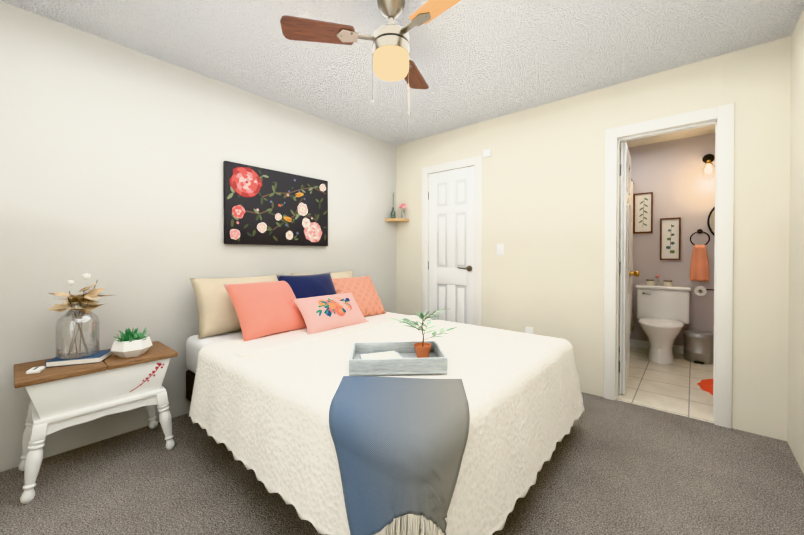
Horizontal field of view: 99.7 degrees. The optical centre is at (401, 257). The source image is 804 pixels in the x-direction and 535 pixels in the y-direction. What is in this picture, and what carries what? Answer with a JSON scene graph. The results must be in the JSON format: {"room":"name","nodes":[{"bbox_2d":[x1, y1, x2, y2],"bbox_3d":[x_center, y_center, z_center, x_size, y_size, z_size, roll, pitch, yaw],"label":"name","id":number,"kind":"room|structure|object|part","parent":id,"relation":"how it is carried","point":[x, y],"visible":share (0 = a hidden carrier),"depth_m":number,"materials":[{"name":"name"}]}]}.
{"room":"bedroom","nodes":[
{"label":"bedroom","id":0,"kind":"room"},
{"bbox_2d":[0,1,395,471],"bbox_3d":[-1.360,-0.112,2.687,0.120,2.440,4.070,0,1,41],"label":"wall","id":1,"kind":"structure","parent":0,"point":[113,156],"depth_m":2.17,"materials":[{"name":"paint"}]},
{"bbox_2d":[223,161,327,245],"bbox_3d":[-1.036,-0.419,2.933,0.042,0.630,0.950,0,1,41],"label":"picture","id":2,"kind":"object","parent":1,"relation":"attached to","point":[263,206],"visible":1,"depth_m":2.85,"materials":[{"name":"grey"}]},
{"bbox_2d":[385,218,408,221],"bbox_3d":[-0.056,-0.433,3.953,0.200,0.028,0.200,0,1,41],"label":"corner shelf","id":3,"kind":"object","parent":1,"relation":"attached to","point":[397,220],"visible":0.94,"depth_m":3.91,"materials":[{"name":"brown wood"}]},
{"bbox_2d":[391,194,395,217],"bbox_3d":[-0.103,-0.604,3.972,0.065,0.312,0.062,0,1,41],"label":"bottle","id":4,"kind":"object","parent":3,"relation":"on","point":[393,214],"visible":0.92,"depth_m":3.96,"materials":[{"name":"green glass"}]},
{"bbox_3d":[-0.104,-0.515,3.976,0.058,0.134,0.057,0,1,41],"label":"glass","id":5,"kind":"part","parent":4,"relation":"part of","materials":[{"name":"green glass"}]},
{"bbox_2d":[399,203,406,218],"bbox_3d":[0.019,-0.538,3.961,0.106,0.180,0.087,0,1,41],"label":"flower vase","id":6,"kind":"object","parent":3,"relation":"on","point":[403,205],"visible":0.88,"depth_m":3.95,"materials":[{"name":"clear glass"}]},
{"bbox_2d":[0,346,803,534],"bbox_3d":[0.657,1.143,2.231,3.790,0.060,5.990,0,1,41],"label":"floor","id":7,"kind":"structure","parent":0,"point":[613,467],"depth_m":1.68,"materials":[{"name":"carpet"}]},
{"bbox_2d":[13,341,177,503],"bbox_3d":[-1.663,0.837,1.875,0.404,0.562,0.630,0,1,41],"label":"nightstand","id":8,"kind":"object","parent":7,"relation":"on","point":[61,397],"visible":0.98,"depth_m":1.73,"materials":[{"name":"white wood"}]},
{"bbox_2d":[26,366,44,373],"bbox_3d":[-1.781,0.549,1.651,0.048,0.018,0.070,0,1,-29],"label":"timer","id":9,"kind":"object","parent":8,"relation":"on","point":[33,370],"visible":1,"depth_m":1.63,"materials":[{"name":"white plastic"}]},
{"bbox_2d":[45,350,111,366],"bbox_3d":[-1.723,0.541,1.818,0.220,0.030,0.150,0,1,-21],"label":"book","id":10,"kind":"object","parent":8,"relation":"on","point":[100,356],"visible":0.62,"depth_m":1.76,"materials":[{"name":"blue paper"}]},
{"bbox_2d":[47,273,112,358],"bbox_3d":[-1.724,0.305,1.841,0.275,0.437,0.285,0,1,41],"label":"jug vase","id":11,"kind":"object","parent":10,"relation":"on","point":[86,303],"visible":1,"depth_m":1.81,"materials":[{"name":"clear glass"}]},
{"bbox_3d":[-1.755,0.348,1.810,0.102,0.329,0.021,0,1,41],"label":"stem","id":12,"kind":"part","parent":11,"relation":"part of","materials":[{"name":"brown plant"}]},
{"bbox_3d":[-1.735,0.379,1.818,0.172,0.290,0.172,0,1,41],"label":"glass","id":13,"kind":"part","parent":11,"relation":"part of","materials":[{"name":"clear glass"}]},
{"bbox_3d":[-1.731,0.346,1.806,0.049,0.332,0.091,0,1,41],"label":"stem","id":14,"kind":"part","parent":11,"relation":"part of","materials":[{"name":"brown"}]},
{"bbox_3d":[-1.727,0.337,1.831,0.076,0.350,0.016,0,1,41],"label":"stem","id":15,"kind":"part","parent":11,"relation":"part of","materials":[{"name":"brown plant"}]},
{"bbox_2d":[111,327,151,357],"bbox_3d":[-1.527,0.479,1.920,0.191,0.152,0.185,0,1,23],"label":"planter","id":16,"kind":"object","parent":8,"relation":"on","point":[128,344],"visible":1,"depth_m":1.88,"materials":[{"name":"white ceramic"}]},
{"bbox_2d":[186,270,583,534],"bbox_3d":[-0.196,0.626,2.195,2.176,0.974,1.824,0,1,41],"label":"bed","id":17,"kind":"object","parent":7,"relation":"on","point":[287,407],"visible":0.92,"depth_m":1.42,"materials":[{"name":"fabric"}]},
{"bbox_3d":[-0.250,0.882,2.263,2.010,0.200,1.500,0,1,41],"label":"frame","id":18,"kind":"part","parent":17,"relation":"part of","materials":[{"name":"wood"}]},
{"bbox_3d":[-0.238,0.660,2.251,2.020,0.245,1.520,0,1,41],"label":"mattress","id":19,"kind":"part","parent":17,"relation":"part of","materials":[{"name":"white fabric"}]},
{"bbox_2d":[190,274,283,338],"bbox_3d":[-1.160,0.335,2.525,0.206,0.420,0.700,-28,-17,37],"label":"pillow","id":20,"kind":"object","parent":17,"relation":"on","point":[218,317],"depth_m":2.31,"materials":[{"name":"beige fabric"}]},
{"bbox_2d":[290,270,353,278],"bbox_3d":[-0.665,0.330,3.102,0.206,0.420,0.700,-28,-17,37],"label":"pillow","id":21,"kind":"object","parent":17,"relation":"on","point":[346,274],"depth_m":3.19,"materials":[{"name":"beige fabric"}]},
{"bbox_2d":[329,376,469,534],"bbox_3d":[-0.007,0.660,1.256,0.651,0.290,0.632,0,1,41],"label":"throw","id":22,"kind":"object","parent":17,"relation":"on","point":[399,446],"depth_m":1.03,"materials":[{"name":"blue fabric"}]},
{"bbox_2d":[349,309,456,375],"bbox_3d":[0.027,0.384,1.691,0.551,0.270,0.371,0,1,-4],"label":"tray","id":23,"kind":"object","parent":17,"relation":"on","point":[398,358],"visible":1,"depth_m":1.66,"materials":[{"name":"grey wood"}]},
{"bbox_3d":[0.105,0.382,1.718,0.013,0.150,0.010,0,1,-4],"label":"stem","id":24,"kind":"part","parent":23,"relation":"part of","materials":[{"name":"brown"}]},
{"bbox_2d":[414,342,430,357],"bbox_3d":[0.105,0.474,1.717,0.088,0.063,0.088,0,1,-4],"label":"pot","id":25,"kind":"object","parent":23,"relation":"on","point":[422,349],"depth_m":1.69,"materials":[{"name":"ceramic"}]},
{"bbox_2d":[636,284,690,363],"bbox_3d":[2.807,0.714,3.677,0.490,0.770,0.724,0,1,41],"label":"toilet","id":26,"kind":"object","parent":7,"relation":"on","point":[663,314],"visible":0.98,"depth_m":3.68,"materials":[{"name":"white ceramic"}]},
{"bbox_2d":[646,279,654,284],"bbox_3d":[2.890,0.292,3.947,0.080,0.066,0.079,0,1,41],"label":"candle","id":27,"kind":"object","parent":26,"relation":"on","point":[649,281],"visible":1,"depth_m":3.92,"materials":[{"name":"beige wax"}]},
{"bbox_2d":[663,280,671,285],"bbox_3d":[3.011,0.293,3.843,0.080,0.066,0.079,0,1,41],"label":"candle","id":28,"kind":"object","parent":26,"relation":"on","point":[667,282],"visible":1,"depth_m":3.81,"materials":[{"name":"beige wax"}]},
{"bbox_2d":[683,330,713,363],"bbox_3d":[3.151,0.943,3.597,0.262,0.314,0.286,0,1,41],"label":"trash can","id":29,"kind":"object","parent":7,"relation":"on","point":[698,346],"visible":0.92,"depth_m":3.52,"materials":[{"name":"grey metal"}]},
{"bbox_2d":[697,379,712,394],"bbox_3d":[2.809,1.096,2.750,0.640,0.020,0.634,0,1,41],"label":"bath mat","id":30,"kind":"object","parent":7,"relation":"on","point":[706,385],"visible":0.21,"depth_m":2.88,"materials":[{"name":"orange fabric"}]},
{"bbox_2d":[0,0,803,148],"bbox_3d":[0.657,-1.357,2.207,3.790,0.060,5.990,0,1,41],"label":"ceiling","id":31,"kind":"structure","parent":0,"point":[476,61],"depth_m":2.14,"materials":[{"name":"white paint"}]},
{"bbox_2d":[280,0,460,115],"bbox_3d":[0.028,-1.020,1.706,0.906,0.603,0.958,0,1,41],"label":"ceiling fan","id":32,"kind":"object","parent":31,"relation":"hanging from","point":[391,61],"visible":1,"depth_m":1.66,"materials":[{"name":"brown wood"}]},
{"bbox_3d":[-0.151,-0.920,1.732,0.002,0.236,0.002,0,1,41],"label":"chain","id":33,"kind":"part","parent":32,"relation":"part of","materials":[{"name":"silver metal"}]},
{"bbox_3d":[-0.055,-1.188,1.733,0.022,0.080,0.022,0,1,41],"label":"rod","id":34,"kind":"part","parent":32,"relation":"part of","materials":[{"name":"silver metal"}]},
{"bbox_3d":[-0.055,-1.083,1.734,0.184,0.109,0.184,0,1,41],"label":"motor","id":35,"kind":"part","parent":32,"relation":"part of","materials":[{"name":"silver metal"}]},
{"bbox_3d":[-0.055,-0.978,1.735,0.182,0.101,0.182,0,1,41],"label":"globe","id":36,"kind":"part","parent":32,"relation":"part of"},
{"bbox_3d":[0.034,-0.890,1.732,0.002,0.296,0.002,0,1,41],"label":"chain","id":37,"kind":"part","parent":32,"relation":"part of","materials":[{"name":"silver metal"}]},
{"bbox_2d":[396,36,790,440],"bbox_3d":[1.171,-0.116,3.116,3.160,2.440,0.120,0,1,41],"label":"wall","id":38,"kind":"structure","parent":0,"point":[543,194],"depth_m":2.73,"materials":[{"name":"paint"}]},
{"bbox_2d":[428,166,474,324],"bbox_3d":[0.509,0.084,3.607,0.598,2.020,0.096,0,1,41],"label":"closet door","id":39,"kind":"structure","parent":38,"relation":"in","point":[451,196],"depth_m":3.60,"materials":[{"name":"white wood"}]},
{"bbox_2d":[483,149,491,157],"bbox_3d":[0.830,-1.012,3.301,0.080,0.070,0.030,0,1,41],"label":"box","id":40,"kind":"object","parent":38,"relation":"attached to","point":[487,152],"visible":0.98,"depth_m":3.28,"materials":[{"name":"white plastic"}]},
{"bbox_2d":[497,244,503,255],"bbox_3d":[0.934,-0.072,3.229,0.070,0.114,0.016,0,1,41],"label":"light switch","id":41,"kind":"object","parent":38,"relation":"attached to","point":[500,249],"visible":1,"depth_m":3.23,"materials":[{"name":"white plastic"}]},
{"bbox_2d":[525,327,532,333],"bbox_3d":[1.148,0.687,3.059,0.070,0.115,0.006,0,1,41],"label":"outlet","id":42,"kind":"object","parent":38,"relation":"attached to","point":[528,330],"visible":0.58,"depth_m":3.06,"materials":[{"name":"white plastic"}]},
{"bbox_2d":[619,142,638,394],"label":"bathroom door","id":43,"kind":"structure","parent":38,"relation":"in","point":[625,273],"depth_m":2.73,"materials":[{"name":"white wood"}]},
{"bbox_2d":[620,133,714,345],"bbox_3d":[3.025,-0.125,4.054,2.590,2.440,0.120,0,1,41],"label":"wall","id":44,"kind":"structure","parent":0,"point":[669,174],"depth_m":3.86,"materials":[{"name":"paint"}]},
{"bbox_2d":[633,192,652,232],"bbox_3d":[2.891,-0.530,4.071,0.190,0.480,0.020,0,1,41],"label":"picture","id":45,"kind":"object","parent":44,"relation":"attached to","point":[642,212],"visible":0.94,"depth_m":4.07,"materials":[{"name":"beige paper"}]},
{"bbox_2d":[630,339,683,353],"bbox_3d":[2.982,1.051,4.015,2.350,0.090,0.012,0,1,41],"label":"baseboard","id":46,"kind":"structure","parent":44,"relation":"attached to","point":[678,349],"depth_m":4.05,"materials":[{"name":"white"}]},
{"bbox_2d":[660,217,680,259],"bbox_3d":[3.087,-0.210,3.906,0.187,0.483,0.020,0,1,41],"label":"picture","id":47,"kind":"object","parent":44,"relation":"attached to","point":[670,238],"visible":0.98,"depth_m":3.90,"materials":[{"name":"white paper"}]},
{"bbox_2d":[690,229,709,280],"bbox_3d":[3.266,-0.026,3.721,0.168,0.569,0.069,0,1,41],"label":"towel ring","id":48,"kind":"object","parent":44,"relation":"attached to","point":[699,267],"visible":1,"depth_m":3.71,"materials":[{"name":"black metal"}]},
{"bbox_2d":[690,245,708,280],"bbox_3d":[3.259,0.061,3.715,0.164,0.395,0.048,0,1,41],"label":"towel","id":49,"kind":"object","parent":48,"relation":"hanging from","point":[699,266],"depth_m":3.71,"materials":[{"name":"orange fabric"}]},
{"bbox_2d":[694,286,713,295],"bbox_3d":[3.280,0.364,3.641,0.218,0.100,0.179,0,1,41],"label":"paper holder","id":50,"kind":"object","parent":44,"relation":"attached to","point":[703,292],"visible":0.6,"depth_m":3.63,"materials":[{"name":"white paper"}]},
{"bbox_2d":[701,154,714,180],"bbox_3d":[3.282,-0.967,3.632,0.124,0.306,0.170,0,1,41],"label":"wall lamp","id":51,"kind":"object","parent":44,"relation":"attached to","point":[707,159],"visible":0.96,"depth_m":3.62,"materials":[{"name":"glass"}]},
{"bbox_3d":[3.334,-1.071,3.691,0.100,0.098,0.012,0,1,41],"label":"plate","id":52,"kind":"part","parent":51,"relation":"part of","materials":[{"name":"black metal"}]},
{"bbox_3d":[3.267,-0.938,3.614,0.060,0.105,0.058,0,1,41],"label":"bulb","id":53,"kind":"part","parent":51,"relation":"part of","materials":[{"name":"white glass"}]},
{"bbox_2d":[707,207,714,235],"bbox_3d":[3.517,-0.386,3.534,0.500,0.500,0.022,0,1,41],"label":"round mirror","id":54,"kind":"object","parent":44,"relation":"attached to","point":[711,221],"visible":0.12,"depth_m":3.67,"materials":[{"name":"black metal"}]},
{"bbox_2d":[787,9,803,473],"bbox_3d":[1.127,-0.091,0.549,0.120,2.440,4.070,0,1,41],"label":"wall","id":55,"kind":"structure","parent":0,"point":[795,421],"depth_m":1.89,"materials":[{"name":"paint"}]}
]}

